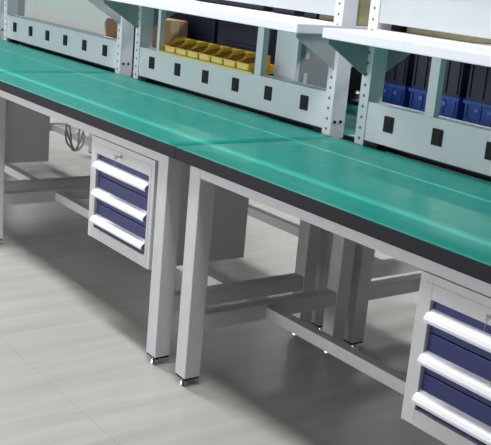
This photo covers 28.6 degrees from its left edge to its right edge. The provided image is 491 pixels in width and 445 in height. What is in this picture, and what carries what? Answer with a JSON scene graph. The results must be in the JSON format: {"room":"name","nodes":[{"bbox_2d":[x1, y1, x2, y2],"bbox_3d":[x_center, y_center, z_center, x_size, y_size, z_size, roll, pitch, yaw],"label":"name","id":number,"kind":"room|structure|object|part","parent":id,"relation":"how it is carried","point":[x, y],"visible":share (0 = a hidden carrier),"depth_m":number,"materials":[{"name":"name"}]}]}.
{"room":"electronics workshop","nodes":[
{"label":"electronics workshop","id":0,"kind":"room"},
{"bbox_2d":[18,0,24,16],"bbox_3d":[-4.664,-3.328,10.374,11.000,2.900,0.100,-6,19,-36],"label":"wall","id":1,"kind":"structure","parent":0,"point":[21,3],"depth_m":11.97,"materials":[{"name":"paint"}]},
{"bbox_2d":[0,91,445,444],"bbox_3d":[-0.661,-0.048,5.358,11.000,0.100,14.000,-6,19,-36],"label":"floor","id":2,"kind":"structure","parent":0,"point":[76,368],"depth_m":3.37,"materials":[{"name":"tile"}]},
{"bbox_2d":[0,39,113,190],"bbox_3d":[-1.415,-0.539,5.224,0.712,0.781,1.643,-6,19,-36],"label":"workbench","id":3,"kind":"object","parent":2,"relation":"on","point":[14,57],"depth_m":4.80,"materials":[{"name":"green rubber"}]},
{"bbox_2d":[5,99,49,162],"bbox_3d":[-1.259,-0.523,4.747,0.431,0.376,0.445,-6,19,-36],"label":"cabinet","id":4,"kind":"object","parent":3,"relation":"attached to","point":[27,130],"visible":0.54,"depth_m":4.64,"materials":[{"name":"grey metal"}]},
{"bbox_3d":[-0.995,-0.183,4.716,0.573,0.055,0.048,-6,19,-36],"label":"rail","id":5,"kind":"part","parent":3,"relation":"part of","materials":[{"name":"grey metal"}]},
{"bbox_2d":[4,0,133,76],"bbox_3d":[-0.962,-1.386,5.120,0.468,1.015,1.436,-6,19,-36],"label":"rack","id":6,"kind":"object","parent":3,"relation":"on","point":[116,54],"visible":0.94,"depth_m":5.00,"materials":[{"name":"grey metal"}]},
{"bbox_3d":[-1.368,-1.567,5.650,0.069,1.015,0.045,-6,19,-36],"label":"post","id":7,"kind":"part","parent":6,"relation":"part of","materials":[{"name":"grey metal"}]},
{"bbox_2d":[13,22,16,31],"bbox_3d":[-1.348,-1.141,5.629,0.006,0.054,0.044,-6,19,-36],"label":"power socket","id":8,"kind":"object","parent":6,"relation":"attached to","point":[14,23],"depth_m":5.62,"materials":[{"name":"black plastic"}]},
{"bbox_2d":[29,26,32,35],"bbox_3d":[-1.218,-1.084,5.459,0.006,0.054,0.044,-6,19,-36],"label":"power socket","id":9,"kind":"object","parent":6,"relation":"attached to","point":[30,27],"depth_m":5.45,"materials":[{"name":"black plastic"}]},
{"bbox_2d":[45,30,49,40],"bbox_3d":[-1.088,-1.026,5.289,0.006,0.054,0.044,-6,19,-36],"label":"power socket","id":10,"kind":"object","parent":6,"relation":"attached to","point":[47,32],"depth_m":5.28,"materials":[{"name":"black plastic"}]},
{"bbox_3d":[-0.997,-0.993,5.226,0.062,0.133,1.340,-6,19,-36],"label":"socket panel","id":11,"kind":"part","parent":6,"relation":"part of","materials":[{"name":"grey metal"}]},
{"bbox_2d":[63,35,66,45],"bbox_3d":[-0.959,-0.968,5.120,0.006,0.054,0.044,-6,19,-36],"label":"power socket","id":12,"kind":"object","parent":6,"relation":"attached to","point":[64,36],"depth_m":5.12,"materials":[{"name":"black plastic"}]},
{"bbox_2d":[82,39,86,50],"bbox_3d":[-0.829,-0.911,4.950,0.006,0.054,0.044,-6,19,-36],"label":"power socket","id":13,"kind":"object","parent":6,"relation":"attached to","point":[84,41],"depth_m":4.94,"materials":[{"name":"black plastic"}]},
{"bbox_2d":[102,45,106,56],"bbox_3d":[-0.699,-0.853,4.780,0.006,0.054,0.044,-6,19,-36],"label":"power socket","id":14,"kind":"object","parent":6,"relation":"attached to","point":[104,47],"depth_m":4.78,"materials":[{"name":"black plastic"}]},
{"bbox_3d":[-0.556,-1.206,4.588,0.069,1.015,0.045,-6,19,-36],"label":"post","id":15,"kind":"part","parent":6,"relation":"part of","materials":[{"name":"grey metal"}]},
{"bbox_3d":[-0.861,-0.553,4.877,0.028,0.388,0.193,-6,19,-36],"label":"cable coil","id":16,"kind":"part","parent":3,"relation":"part of","materials":[{"name":"black rubber"}]},
{"bbox_2d":[20,44,132,77],"bbox_3d":[-1.007,-0.887,5.255,0.079,0.022,1.558,-6,19,-36],"label":"channel","id":17,"kind":"object","parent":3,"relation":"attached to","point":[20,44],"visible":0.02,"depth_m":5.24,"materials":[{"name":"black plastic"}]},
{"bbox_2d":[20,41,133,153],"bbox_3d":[-0.809,-0.603,5.666,0.712,0.781,1.643,-6,19,-36],"label":"workbench","id":18,"kind":"object","parent":2,"relation":"on","point":[57,126],"visible":0.02,"depth_m":5.88,"materials":[{"name":"grey metal"}]},
{"bbox_3d":[-1.259,-0.625,6.264,0.573,0.055,0.048,-6,19,-36],"label":"rail","id":19,"kind":"part","parent":18,"relation":"part of","materials":[{"name":"grey metal"}]},
{"bbox_2d":[24,0,111,37],"bbox_3d":[-0.932,-1.082,5.222,0.010,0.344,1.270,-6,19,-36],"label":"board","id":20,"kind":"object","parent":18,"relation":"on","point":[82,15],"visible":0.33,"depth_m":5.23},
{"bbox_2d":[20,42,131,74],"bbox_3d":[-0.768,-0.956,5.577,0.690,0.039,1.643,-6,19,-36],"label":"countertop","id":21,"kind":"structure","parent":18,"relation":"on","point":[21,43],"depth_m":5.28,"materials":[{"name":"teal rubber"}]},
{"bbox_3d":[-0.989,-0.813,6.406,0.060,0.706,0.060,-6,19,-36],"label":"leg","id":22,"kind":"part","parent":18,"relation":"part of","materials":[{"name":"grey metal"}]},
{"bbox_2d":[106,18,135,58],"bbox_3d":[-0.838,-1.109,5.481,0.240,0.276,0.551,-6,19,-36],"label":"carton","id":23,"kind":"object","parent":18,"relation":"on","point":[111,25],"visible":0.02,"depth_m":5.23,"materials":[{"name":"brown cardboard"}]},
{"bbox_2d":[152,18,187,49],"bbox_3d":[-0.426,-0.920,4.960,0.160,0.256,0.211,-6,19,-36],"label":"carton","id":24,"kind":"object","parent":18,"relation":"on","point":[174,28],"visible":0.19,"depth_m":4.86,"materials":[{"name":"brown cardboard"}]},
{"bbox_2d":[168,12,218,43],"bbox_3d":[-0.193,-0.969,5.076,0.261,0.330,0.460,-6,19,-36],"label":"instrument box","id":25,"kind":"object","parent":18,"relation":"on","point":[204,29],"visible":0.04,"depth_m":4.90,"materials":[{"name":"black plastic"}]},
{"bbox_2d":[0,72,338,363],"bbox_3d":[-0.450,-0.110,3.962,0.712,0.781,1.643,-6,19,-36],"label":"workbench","id":26,"kind":"object","parent":2,"relation":"on","point":[150,120],"visible":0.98,"depth_m":3.55,"materials":[{"name":"green rubber"}]},
{"bbox_3d":[-1.125,-0.268,4.342,0.060,0.706,0.060,-6,19,-36],"label":"leg","id":27,"kind":"part","parent":26,"relation":"part of","materials":[{"name":"grey metal"}]},
{"bbox_3d":[-0.885,-0.134,4.572,0.573,0.055,0.048,-6,19,-36],"label":"rail","id":28,"kind":"part","parent":26,"relation":"part of","materials":[{"name":"grey metal"}]},
{"bbox_2d":[0,81,175,158],"bbox_3d":[-0.427,-0.462,3.861,0.690,0.039,1.643,-6,19,-36],"label":"countertop","id":29,"kind":"structure","parent":26,"relation":"on","point":[160,147],"depth_m":3.45,"materials":[{"name":"teal rubber"}]},
{"bbox_3d":[-0.271,0.112,3.225,0.060,0.706,0.060,-6,19,-36],"label":"leg","id":30,"kind":"part","parent":26,"relation":"part of","materials":[{"name":"grey metal"}]},
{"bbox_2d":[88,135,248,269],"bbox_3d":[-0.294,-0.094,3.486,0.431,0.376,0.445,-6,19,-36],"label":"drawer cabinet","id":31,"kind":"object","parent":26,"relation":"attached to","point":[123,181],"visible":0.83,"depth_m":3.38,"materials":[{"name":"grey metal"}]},
{"bbox_3d":[-0.454,0.029,3.405,0.026,0.032,0.370,-6,19,-36],"label":"handle","id":32,"kind":"part","parent":31,"relation":"part of","materials":[{"name":"white metal"}]},
{"bbox_3d":[-0.445,-0.067,3.379,0.026,0.032,0.370,-6,19,-36],"label":"handle","id":33,"kind":"part","parent":31,"relation":"part of","materials":[{"name":"white metal"}]},
{"bbox_3d":[-0.436,-0.167,3.352,0.026,0.032,0.370,-6,19,-36],"label":"handle","id":34,"kind":"part","parent":31,"relation":"part of","materials":[{"name":"white metal"}]},
{"bbox_3d":[-0.292,0.002,3.516,0.370,0.092,0.365,-6,19,-36],"label":"drawer","id":35,"kind":"part","parent":31,"relation":"part of","materials":[{"name":"blue paint"}]},
{"bbox_3d":[-0.284,-0.092,3.490,0.370,0.099,0.365,-6,19,-36],"label":"drawer","id":36,"kind":"part","parent":31,"relation":"part of","materials":[{"name":"blue paint"}]},
{"bbox_3d":[-0.276,-0.180,3.467,0.370,0.078,0.365,-6,19,-36],"label":"drawer","id":37,"kind":"part","parent":31,"relation":"part of","materials":[{"name":"blue paint"}]},
{"bbox_2d":[103,0,367,138],"bbox_3d":[-0.045,-0.979,3.922,0.468,1.015,1.436,-6,19,-36],"label":"rack","id":38,"kind":"object","parent":26,"relation":"on","point":[324,109],"visible":0.93,"depth_m":3.75,"materials":[{"name":"grey metal"}]},
{"bbox_3d":[-0.452,-1.159,4.453,0.069,1.015,0.045,-6,19,-36],"label":"post","id":39,"kind":"part","parent":38,"relation":"part of","materials":[{"name":"grey metal"}]},
{"bbox_2d":[149,56,154,68],"bbox_3d":[-0.432,-0.734,4.431,0.006,0.054,0.044,-6,19,-36],"label":"power socket","id":40,"kind":"object","parent":38,"relation":"attached to","point":[151,58],"depth_m":4.42,"materials":[{"name":"black plastic"}]},
{"bbox_2d":[174,63,180,75],"bbox_3d":[-0.302,-0.677,4.261,0.006,0.054,0.044,-6,19,-36],"label":"power socket","id":41,"kind":"object","parent":38,"relation":"attached to","point":[177,66],"depth_m":4.25,"materials":[{"name":"black plastic"}]},
{"bbox_2d":[164,38,192,53],"bbox_3d":[-0.295,-0.794,4.326,0.109,0.062,0.086,-6,19,-36],"label":"storage bin","id":42,"kind":"object","parent":38,"relation":"on","point":[177,42],"visible":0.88,"depth_m":4.32,"materials":[{"name":"yellow plastic"}]},
{"bbox_2d":[175,40,206,55],"bbox_3d":[-0.241,-0.770,4.255,0.109,0.062,0.086,-6,19,-36],"label":"storage bin","id":43,"kind":"object","parent":38,"relation":"on","point":[189,44],"visible":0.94,"depth_m":4.25,"materials":[{"name":"yellow plastic"}]},
{"bbox_2d":[187,42,216,58],"bbox_3d":[-0.186,-0.746,4.184,0.109,0.062,0.086,-6,19,-36],"label":"storage bin","id":44,"kind":"object","parent":38,"relation":"on","point":[201,46],"visible":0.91,"depth_m":4.18,"materials":[{"name":"yellow plastic"}]},
{"bbox_2d":[201,70,208,83],"bbox_3d":[-0.172,-0.619,4.092,0.006,0.054,0.044,-6,19,-36],"label":"power socket","id":45,"kind":"object","parent":38,"relation":"attached to","point":[204,73],"depth_m":4.09,"materials":[{"name":"black plastic"}]},
{"bbox_2d":[198,45,230,61],"bbox_3d":[-0.132,-0.722,4.113,0.109,0.062,0.086,-6,19,-36],"label":"storage bin","id":46,"kind":"object","parent":38,"relation":"on","point":[213,49],"visible":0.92,"depth_m":4.11,"materials":[{"name":"yellow plastic"}]},
{"bbox_2d":[158,50,273,73],"bbox_3d":[-0.136,-0.705,4.126,0.124,0.034,0.713,-6,19,-36],"label":"tray","id":47,"kind":"object","parent":38,"relation":"on","point":[161,53],"depth_m":4.07,"materials":[{"name":"yellow plastic"}]},
{"bbox_2d":[210,48,240,64],"bbox_3d":[-0.078,-0.698,4.042,0.109,0.062,0.086,-6,19,-36],"label":"storage bin","id":48,"kind":"object","parent":38,"relation":"on","point":[225,52],"visible":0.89,"depth_m":4.04,"materials":[{"name":"yellow plastic"}]},
{"bbox_3d":[-0.082,-0.586,4.028,0.062,0.133,1.340,-6,19,-36],"label":"socket panel","id":49,"kind":"part","parent":38,"relation":"part of","materials":[{"name":"grey metal"}]},
{"bbox_2d":[197,0,272,10],"bbox_3d":[-0.020,-0.964,4.115,0.130,0.079,0.500,-6,19,-36],"label":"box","id":50,"kind":"object","parent":38,"relation":"on","point":[223,2],"visible":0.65,"depth_m":4.01,"materials":[{"name":"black plastic"}]},
{"bbox_2d":[231,77,238,91],"bbox_3d":[-0.043,-0.561,3.922,0.006,0.054,0.044,-6,19,-36],"label":"power socket","id":51,"kind":"object","parent":38,"relation":"attached to","point":[234,80],"depth_m":3.92,"materials":[{"name":"black plastic"}]},
{"bbox_2d":[223,50,254,67],"bbox_3d":[-0.024,-0.674,3.971,0.109,0.062,0.086,-6,19,-36],"label":"storage bin","id":52,"kind":"object","parent":38,"relation":"on","point":[238,55],"visible":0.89,"depth_m":3.97,"materials":[{"name":"yellow plastic"}]},
{"bbox_2d":[110,0,367,33],"bbox_3d":[-0.056,-0.865,3.953,0.468,0.033,1.430,-6,19,-36],"label":"shelf","id":53,"kind":"object","parent":38,"relation":"attached to","point":[265,19],"depth_m":3.59,"materials":[{"name":"white metal"}]},
{"bbox_2d":[236,53,270,70],"bbox_3d":[0.030,-0.650,3.900,0.109,0.062,0.086,-6,19,-36],"label":"storage bin","id":54,"kind":"object","parent":38,"relation":"on","point":[248,63],"visible":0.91,"depth_m":3.89,"materials":[{"name":"yellow plastic"}]},
{"bbox_2d":[264,85,271,100],"bbox_3d":[0.087,-0.503,3.752,0.006,0.054,0.044,-6,19,-36],"label":"power socket","id":55,"kind":"object","parent":38,"relation":"attached to","point":[267,88],"depth_m":3.75,"materials":[{"name":"black plastic"}]},
{"bbox_3d":[-0.053,-1.108,3.873,0.012,0.422,1.340,-6,19,-36],"label":"panel","id":56,"kind":"part","parent":38,"relation":"part of","materials":[{"name":"grey paint"}]},
{"bbox_2d":[273,7,304,15],"bbox_3d":[0.203,-0.865,3.824,0.130,0.079,0.140,-6,19,-36],"label":"box","id":57,"kind":"object","parent":38,"relation":"on","point":[275,10],"visible":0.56,"depth_m":3.77,"materials":[{"name":"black plastic"}]},
{"bbox_2d":[299,94,308,110],"bbox_3d":[0.217,-0.446,3.583,0.006,0.054,0.044,-6,19,-36],"label":"power socket","id":58,"kind":"object","parent":38,"relation":"attached to","point":[303,98],"depth_m":3.58,"materials":[{"name":"black plastic"}]},
{"bbox_2d":[304,12,319,18],"bbox_3d":[0.301,-0.822,3.695,0.130,0.079,0.075,-6,19,-36],"label":"box","id":59,"kind":"object","parent":38,"relation":"on","point":[307,14],"visible":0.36,"depth_m":3.66,"materials":[{"name":"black plastic"}]},
{"bbox_3d":[0.360,-0.798,3.391,0.069,1.015,0.045,-6,19,-36],"label":"post","id":60,"kind":"part","parent":38,"relation":"part of","materials":[{"name":"grey metal"}]},
{"bbox_2d":[319,0,370,25],"bbox_3d":[0.408,-0.862,3.551,0.140,0.249,0.221,-6,19,-36],"label":"carton","id":61,"kind":"object","parent":38,"relation":"on","point":[363,11],"visible":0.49,"depth_m":3.46,"materials":[{"name":"beige cardboard"}]},
{"bbox_3d":[-0.031,0.246,3.454,0.573,0.055,0.048,-6,19,-36],"label":"rail","id":62,"kind":"part","parent":26,"relation":"part of","materials":[{"name":"grey metal"}]},
{"bbox_2d":[155,84,353,141],"bbox_3d":[-0.091,-0.480,4.057,0.079,0.022,1.558,-6,19,-36],"label":"channel","id":63,"kind":"object","parent":26,"relation":"attached to","point":[155,84],"visible":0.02,"depth_m":3.98,"materials":[{"name":"black plastic"}]},
{"bbox_3d":[0.239,0.058,3.596,0.060,0.706,0.060,-6,19,-36],"label":"leg","id":64,"kind":"part","parent":26,"relation":"part of","materials":[{"name":"grey metal"}]},
{"bbox_2d":[131,73,422,329],"bbox_3d":[0.156,-0.174,4.404,0.712,0.781,1.643,-6,19,-36],"label":"workbench","id":65,"kind":"object","parent":2,"relation":"on","point":[393,266],"visible":0.06,"depth_m":3.87,"materials":[{"name":"metal"}]},
{"bbox_2d":[131,74,354,140],"bbox_3d":[0.197,-0.527,4.316,0.690,0.039,1.643,-6,19,-36],"label":"countertop","id":66,"kind":"structure","parent":65,"relation":"on","point":[156,82],"depth_m":4.01,"materials":[{"name":"teal rubber"}]},
{"bbox_2d":[217,20,277,75],"bbox_3d":[0.085,-0.845,4.712,0.261,0.330,0.430,-6,19,-36],"label":"crate","id":67,"kind":"object","parent":65,"relation":"on","point":[230,34],"visible":0.06,"depth_m":4.62,"materials":[{"name":"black plastic"}]},
{"bbox_2d":[224,39,256,50],"bbox_3d":[-0.019,-0.816,4.642,0.005,0.096,0.301,-6,19,-36],"label":"storage bin","id":68,"kind":"object","parent":67,"relation":"attached to","point":[243,44],"depth_m":4.63,"materials":[{"name":"black plastic"}]},
{"bbox_2d":[273,30,328,87],"bbox_3d":[0.251,-0.615,3.888,0.240,0.345,0.138,-6,19,-36],"label":"equipment case","id":69,"kind":"object","parent":65,"relation":"on","point":[294,61],"visible":0.41,"depth_m":3.80,"materials":[{"name":"white metal"}]},
{"bbox_3d":[0.320,0.049,3.656,0.060,0.706,0.060,-6,19,-36],"label":"leg","id":70,"kind":"part","parent":65,"relation":"part of","materials":[{"name":"grey metal"}]},
{"bbox_2d":[347,66,361,103],"bbox_3d":[0.477,-0.723,4.375,0.075,0.340,0.420,-6,19,-36],"label":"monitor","id":71,"kind":"object","parent":65,"relation":"on","point":[355,75],"visible":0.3,"depth_m":4.36,"materials":[{"name":"black plastic"}]},
{"bbox_3d":[0.560,0.183,3.885,0.573,0.055,0.048,-6,19,-36],"label":"rail","id":72,"kind":"part","parent":65,"relation":"part of","materials":[{"name":"grey metal"}]},
{"bbox_2d":[406,107,462,119],"bbox_3d":[0.816,-0.393,3.775,0.280,0.078,0.260,-6,19,-36],"label":"crate","id":73,"kind":"object","parent":65,"relation":"on","point":[406,107],"visible":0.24,"depth_m":3.63,"materials":[{"name":"blue plastic"}]},
{"bbox_2d":[409,87,465,118],"bbox_3d":[0.823,-0.468,3.755,0.281,0.078,0.260,-6,19,-36],"label":"crate","id":74,"kind":"object","parent":73,"relation":"on","point":[450,106],"visible":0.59,"depth_m":3.63,"materials":[{"name":"blue plastic"}]},
{"bbox_2d":[411,54,470,97],"bbox_3d":[0.833,-0.575,3.726,0.280,0.144,0.260,-6,19,-36],"label":"crate","id":75,"kind":"object","parent":74,"relation":"on","point":[456,78],"visible":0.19,"depth_m":3.60,"materials":[{"name":"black plastic"}]},
{"bbox_3d":[0.658,-0.464,3.982,0.280,0.078,0.240,-6,19,-36],"label":"crate","id":76,"kind":"object","parent":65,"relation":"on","visible":0},
{"bbox_2d":[382,82,410,105],"bbox_3d":[0.664,-0.539,3.962,0.281,0.078,0.240,-6,19,-36],"label":"crate","id":77,"kind":"object","parent":76,"relation":"on","point":[396,94],"visible":0.35,"depth_m":3.82,"materials":[{"name":"blue plastic"}]},
{"bbox_2d":[384,54,415,85],"bbox_3d":[0.675,-0.646,3.933,0.280,0.144,0.240,-6,19,-36],"label":"crate","id":78,"kind":"object","parent":77,"relation":"on","point":[401,73],"visible":0.03,"depth_m":3.79,"materials":[{"name":"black plastic"}]},
{"bbox_2d":[175,139,490,394],"bbox_3d":[0.513,0.319,2.703,0.712,0.781,1.638,-6,19,-36],"label":"workbench","id":79,"kind":"object","parent":2,"relation":"on","point":[432,219],"visible":1,"depth_m":2.85,"materials":[{"name":"green rubber"}]},
{"bbox_3d":[-0.160,0.161,3.081,0.060,0.706,0.060,-6,19,-36],"label":"leg","id":80,"kind":"part","parent":79,"relation":"part of","materials":[{"name":"grey metal"}]},
{"bbox_3d":[0.080,0.295,3.310,0.573,0.055,0.048,-6,19,-36],"label":"rail","id":81,"kind":"part","parent":79,"relation":"part of","materials":[{"name":"grey metal"}]},
{"bbox_2d":[175,148,490,283],"bbox_3d":[0.536,-0.034,2.601,0.690,0.039,1.638,-6,19,-36],"label":"countertop","id":82,"kind":"structure","parent":79,"relation":"on","point":[462,264],"depth_m":2.40,"materials":[{"name":"teal rubber"}]},
{"bbox_3d":[0.349,0.107,3.452,0.060,0.706,0.060,-6,19,-36],"label":"leg","id":83,"kind":"part","parent":79,"relation":"part of","materials":[{"name":"grey metal"}]},
{"bbox_2d":[322,0,490,175],"bbox_3d":[0.893,-0.562,2.695,0.468,1.015,1.514,-6,19,-36],"label":"rack","id":84,"kind":"object","parent":79,"relation":"on","point":[374,51],"visible":0.96,"depth_m":3.08,"materials":[{"name":"grey metal"}]},
{"bbox_3d":[0.464,-0.752,3.255,0.069,1.015,0.045,-6,19,-36],"label":"post","id":85,"kind":"part","parent":84,"relation":"part of","materials":[{"name":"grey metal"}]},
{"bbox_2d":[383,116,393,133],"bbox_3d":[0.480,-0.329,3.239,0.006,0.054,0.044,-6,19,-36],"label":"power socket","id":86,"kind":"object","parent":84,"relation":"attached to","point":[388,121],"depth_m":3.24,"materials":[{"name":"black plastic"}]},
{"bbox_2d":[391,25,406,31],"bbox_3d":[0.549,-0.699,3.323,0.090,0.079,0.060,-6,19,-36],"label":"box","id":87,"kind":"object","parent":84,"relation":"on","point":[397,28],"visible":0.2,"depth_m":3.29,"materials":[{"name":"plastic"}]},
{"bbox_2d":[322,28,490,66],"bbox_3d":[0.883,-0.447,2.725,0.468,0.033,1.508,-6,19,-36],"label":"shelf","id":88,"kind":"object","parent":84,"relation":"attached to","point":[454,50],"depth_m":2.93,"materials":[{"name":"white metal"}]},
{"bbox_3d":[0.857,-0.168,2.801,0.062,0.133,1.418,-6,19,-36],"label":"socket panel","id":89,"kind":"part","parent":84,"relation":"part of","materials":[{"name":"white metal"}]},
{"bbox_3d":[0.886,-0.691,2.645,0.012,0.422,1.418,-6,19,-36],"label":"panel","id":90,"kind":"part","parent":84,"relation":"part of","materials":[{"name":"grey paint"}]},
{"bbox_2d":[431,128,443,146],"bbox_3d":[0.610,-0.271,3.069,0.006,0.054,0.044,-6,19,-36],"label":"power socket","id":91,"kind":"object","parent":84,"relation":"attached to","point":[437,134],"depth_m":3.06,"materials":[{"name":"black plastic"}]},
{"bbox_2d":[407,27,490,43],"bbox_3d":[0.688,-0.665,3.187,0.130,0.110,0.291,-6,19,-36],"label":"carton","id":92,"kind":"object","parent":84,"relation":"on","point":[451,36],"visible":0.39,"depth_m":3.13,"materials":[{"name":"beige cardboard"}]},
{"bbox_2d":[484,141,490,160],"bbox_3d":[0.740,-0.213,2.899,0.006,0.054,0.044,-6,19,-36],"label":"power socket","id":93,"kind":"object","parent":84,"relation":"attached to","point":[487,144],"depth_m":2.91,"materials":[{"name":"black plastic"}]},
{"bbox_2d":[353,142,490,182],"bbox_3d":[0.849,-0.062,2.829,0.079,0.022,1.638,-6,19,-36],"label":"channel","id":94,"kind":"object","parent":79,"relation":"attached to","point":[353,142],"visible":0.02,"depth_m":3.15,"materials":[{"name":"black plastic"}]},
{"bbox_2d":[401,270,490,444],"bbox_3d":[0.671,0.335,2.224,0.431,0.376,0.445,-6,19,-36],"label":"drawer cabinet","id":95,"kind":"object","parent":79,"relation":"attached to","point":[447,394],"visible":0.97,"depth_m":2.19,"materials":[{"name":"grey metal"}]},
{"bbox_3d":[0.512,0.458,2.143,0.026,0.032,0.370,-6,19,-36],"label":"handle","id":96,"kind":"part","parent":95,"relation":"part of","materials":[{"name":"white metal"}]},
{"bbox_3d":[0.521,0.362,2.117,0.026,0.032,0.370,-6,19,-36],"label":"handle","id":97,"kind":"part","parent":95,"relation":"part of","materials":[{"name":"white metal"}]},
{"bbox_3d":[0.673,0.431,2.254,0.370,0.092,0.365,-6,19,-36],"label":"drawer","id":98,"kind":"part","parent":95,"relation":"part of","materials":[{"name":"blue paint"}]},
{"bbox_3d":[0.530,0.262,2.090,0.026,0.032,0.370,-6,19,-36],"label":"handle","id":99,"kind":"part","parent":95,"relation":"part of","materials":[{"name":"white metal"}]},
{"bbox_3d":[0.681,0.337,2.228,0.370,0.099,0.365,-6,19,-36],"label":"drawer","id":100,"kind":"part","parent":95,"relation":"part of","materials":[{"name":"blue paint"}]},
{"bbox_3d":[0.690,0.249,2.204,0.370,0.078,0.365,-6,19,-36],"label":"drawer","id":101,"kind":"part","parent":95,"relation":"part of","materials":[{"name":"blue paint"}]},
{"bbox_2d":[344,147,490,349],"bbox_3d":[1.119,0.255,3.145,0.712,0.781,1.638,-6,19,-36],"label":"workbench","id":102,"kind":"object","parent":2,"relation":"on","point":[362,289],"visible":0.12,"depth_m":3.54,"materials":[{"name":"grey metal"}]},
{"bbox_3d":[0.431,0.098,3.512,0.060,0.706,0.060,-6,19,-36],"label":"leg","id":103,"kind":"part","parent":102,"relation":"part of","materials":[{"name":"grey metal"}]},
{"bbox_3d":[0.671,0.233,3.741,0.573,0.055,0.048,-6,19,-36],"label":"rail","id":104,"kind":"part","parent":102,"relation":"part of","materials":[{"name":"grey metal"}]},
{"bbox_2d":[386,147,490,180],"bbox_3d":[1.161,-0.099,3.056,0.690,0.039,1.638,-6,19,-36],"label":"countertop","id":105,"kind":"structure","parent":102,"relation":"on","point":[436,163],"depth_m":3.17,"materials":[{"name":"teal rubber"}]},
{"bbox_3d":[0.992,-0.315,3.545,0.280,0.078,0.300,-6,19,-36],"label":"crate","id":106,"kind":"object","parent":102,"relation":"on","visible":0},
{"bbox_2d":[463,99,490,126],"bbox_3d":[0.999,-0.390,3.525,0.281,0.078,0.300,-6,19,-36],"label":"crate","id":107,"kind":"object","parent":106,"relation":"on","point":[474,111],"visible":0.93,"depth_m":3.50,"materials":[{"name":"blue plastic"}]},
{"bbox_2d":[466,64,490,103],"bbox_3d":[1.009,-0.497,3.496,0.280,0.144,0.300,-6,19,-36],"label":"crate","id":108,"kind":"object","parent":107,"relation":"on","point":[479,84],"visible":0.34,"depth_m":3.49,"materials":[{"name":"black plastic"}]},
{"bbox_3d":[-2.380,-0.967,6.485,0.712,0.781,1.643,-6,19,-36],"label":"workbench","id":109,"kind":"object","parent":2,"relation":"on","visible":0},
{"bbox_2d":[0,0,3,39],"bbox_3d":[-1.877,-1.793,6.317,0.468,1.015,1.436,-6,19,-36],"label":"rack","id":110,"kind":"object","parent":109,"relation":"on","point":[1,1],"visible":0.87,"depth_m":5.88,"materials":[{"name":"grey metal"}]}
]}

